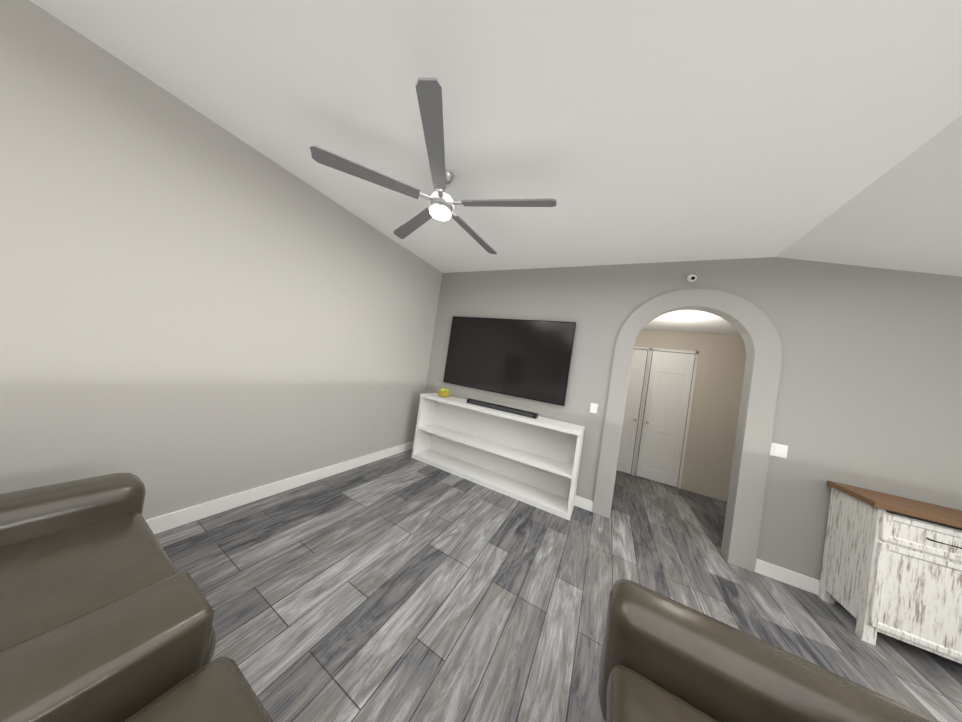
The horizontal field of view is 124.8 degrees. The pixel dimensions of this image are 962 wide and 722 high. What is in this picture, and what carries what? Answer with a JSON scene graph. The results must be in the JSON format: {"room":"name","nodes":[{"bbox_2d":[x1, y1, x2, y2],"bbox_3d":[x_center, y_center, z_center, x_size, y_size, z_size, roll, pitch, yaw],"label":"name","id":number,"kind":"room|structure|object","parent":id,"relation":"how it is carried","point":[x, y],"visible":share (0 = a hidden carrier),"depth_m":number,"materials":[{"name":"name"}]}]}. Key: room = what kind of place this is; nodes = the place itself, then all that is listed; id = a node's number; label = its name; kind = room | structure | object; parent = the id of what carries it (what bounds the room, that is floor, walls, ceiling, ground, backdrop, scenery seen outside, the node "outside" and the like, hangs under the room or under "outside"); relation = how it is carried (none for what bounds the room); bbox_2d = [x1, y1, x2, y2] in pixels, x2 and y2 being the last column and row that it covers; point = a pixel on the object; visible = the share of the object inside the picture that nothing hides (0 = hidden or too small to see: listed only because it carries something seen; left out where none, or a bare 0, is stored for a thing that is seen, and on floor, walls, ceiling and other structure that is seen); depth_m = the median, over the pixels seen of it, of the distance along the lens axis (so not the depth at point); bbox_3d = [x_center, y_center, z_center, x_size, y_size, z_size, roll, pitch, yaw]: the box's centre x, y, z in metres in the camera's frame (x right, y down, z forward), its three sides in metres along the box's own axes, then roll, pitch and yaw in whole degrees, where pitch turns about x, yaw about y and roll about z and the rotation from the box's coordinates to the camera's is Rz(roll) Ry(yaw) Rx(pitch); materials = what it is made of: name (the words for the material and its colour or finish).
{"room":"living room","nodes":[
{"label":"living room","id":0,"kind":"room"},
{"bbox_2d":[0,0,442,519],"bbox_3d":[-3.812,-0.526,-0.914,0.420,3.035,12.370,8,-1,27],"label":"wall","id":1,"kind":"structure","parent":0,"point":[197,308],"depth_m":1.77,"materials":[{"name":"grey paint"}]},
{"bbox_2d":[145,441,413,533],"bbox_3d":[-1.901,1.277,2.733,0.018,0.120,3.578,8,-1,27],"label":"baseboard","id":2,"kind":"structure","parent":1,"relation":"attached to","point":[162,523],"depth_m":2.34,"materials":[{"name":"white wood"}]},
{"bbox_2d":[30,0,961,276],"bbox_3d":[-0.620,-1.381,-2.473,7.020,0.701,12.370,8,-1,27],"label":"ceiling","id":3,"kind":"structure","parent":0,"point":[684,130],"depth_m":1.42,"materials":[{"name":"white paint"}]},
{"bbox_2d":[310,78,556,253],"bbox_3d":[-0.268,-1.333,2.081,1.733,0.354,1.683,8,-1,27],"label":"room ceiling fan","id":4,"kind":"object","parent":3,"relation":"hanging from","point":[429,97],"visible":1,"depth_m":1.81,"materials":[{"name":"silver metal"}]},
{"bbox_2d":[154,449,961,721],"bbox_3d":[-2.429,1.215,-0.548,11.340,0.001,14.550,8,-1,27],"label":"floor","id":5,"kind":"structure","parent":0,"point":[404,586],"depth_m":1.73,"materials":[{"name":"grey wood"}]},
{"bbox_2d":[0,473,940,721],"bbox_3d":[-0.466,0.952,0.603,3.545,1.120,2.085,8,-1,27],"label":"sectional sofa","id":6,"kind":"object","parent":5,"relation":"on","point":[106,612],"visible":1,"depth_m":0.82,"materials":[{"name":"leather"}]},
{"bbox_2d":[411,393,584,520],"bbox_3d":[0.114,1.145,3.479,2.320,0.985,0.398,8,-1,27],"label":"media console","id":7,"kind":"object","parent":5,"relation":"on","point":[531,461],"visible":0.94,"depth_m":3.44,"materials":[{"name":"white wood"}]},
{"bbox_2d":[437,388,449,396],"bbox_3d":[-0.574,0.483,3.858,0.207,0.132,0.210,8,-1,27],"label":"decorative bowl","id":8,"kind":"object","parent":7,"relation":"on","point":[442,392],"visible":1,"depth_m":3.79,"materials":[{"name":"yellow ceramic"}]},
{"bbox_2d":[467,398,537,418],"bbox_3d":[0.265,0.635,3.414,1.010,0.062,0.106,8,-1,27],"label":"bar","id":9,"kind":"object","parent":7,"relation":"on","point":[505,408],"visible":1,"depth_m":3.35,"materials":[{"name":"black plastic"}]},
{"bbox_2d":[818,480,961,663],"bbox_3d":[3.603,1.625,1.603,1.680,0.995,0.482,8,-1,27],"label":"sideboard","id":10,"kind":"object","parent":5,"relation":"on","point":[891,565],"visible":1,"depth_m":1.76,"materials":[{"name":"white wood"}]},
{"bbox_2d":[634,330,745,501],"bbox_3d":[3.099,0.769,4.493,2.600,2.620,0.150,8,-1,27],"label":"wall","id":11,"kind":"structure","parent":0,"point":[713,422],"depth_m":4.08,"materials":[{"name":"beige paint"}]},
{"bbox_2d":[617,346,698,488],"bbox_3d":[2.860,0.896,4.462,1.350,2.300,0.099,8,-1,27],"label":"hall door","id":12,"kind":"structure","parent":11,"relation":"in","point":[656,420],"depth_m":4.37,"materials":[{"name":"white wood"}]},
{"bbox_2d":[642,310,739,334],"bbox_3d":[2.890,-0.636,3.722,2.600,0.080,1.930,8,-1,27],"label":"ceiling","id":13,"kind":"structure","parent":0,"point":[696,321],"depth_m":3.75,"materials":[{"name":"white paint"}]},
{"bbox_2d":[425,257,961,579],"bbox_3d":[1.970,0.373,2.931,7.020,3.035,0.150,8,-1,27],"label":"wall","id":14,"kind":"structure","parent":0,"point":[869,396],"depth_m":2.31,"materials":[{"name":"grey paint"}]},
{"bbox_2d":[443,316,575,405],"bbox_3d":[0.315,-0.075,3.696,1.915,1.090,0.064,8,-1,27],"label":"wall-mounted tv","id":15,"kind":"object","parent":14,"relation":"attached to","point":[527,359],"visible":1,"depth_m":3.59,"materials":[{"name":"black"}]},
{"bbox_2d":[574,495,593,511],"bbox_3d":[0.137,1.588,3.667,2.757,0.120,0.018,8,-1,27],"label":"baseboard","id":16,"kind":"structure","parent":14,"relation":"attached to","point":[586,504],"depth_m":3.07,"materials":[{"name":"white wood"}]},
{"bbox_2d":[592,288,781,571],"bbox_3d":[2.156,0.557,2.720,1.412,2.719,0.024,8,-1,27],"label":"door frame","id":17,"kind":"structure","parent":14,"relation":"attached to","point":[755,322],"depth_m":2.47,"materials":[{"name":"grey paint"}]},
{"bbox_2d":[686,274,696,281],"bbox_3d":[2.296,-0.908,2.733,0.080,0.098,0.103,8,-1,27],"label":"security camera","id":18,"kind":"object","parent":14,"relation":"attached to","point":[691,278],"visible":1,"depth_m":2.71,"materials":[{"name":"white plastic"}]},
{"bbox_2d":[755,558,838,602],"bbox_3d":[3.620,2.073,1.841,2.341,0.120,0.018,8,-1,27],"label":"baseboard","id":19,"kind":"structure","parent":14,"relation":"attached to","point":[798,580],"depth_m":2.27,"materials":[{"name":"white wood"}]},
{"bbox_3d":[2.177,0.558,-4.077,0.150,2.537,12.370,8,-1,27],"label":"wall","id":20,"kind":"structure","parent":0,"visible":0},
{"bbox_2d":[590,403,597,413],"bbox_3d":[1.397,0.584,3.114,0.080,0.120,0.009,8,-1,27],"label":"switch plate","id":21,"kind":"object","parent":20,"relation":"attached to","point":[593,408],"depth_m":3.11,"materials":[{"name":"white plastic"}]},
{"bbox_2d":[770,443,787,457],"bbox_3d":[2.803,0.842,2.371,0.120,0.120,0.009,8,-1,27],"label":"switch plate","id":22,"kind":"object","parent":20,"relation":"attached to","point":[779,450],"depth_m":2.37,"materials":[{"name":"white plastic"}]}
]}

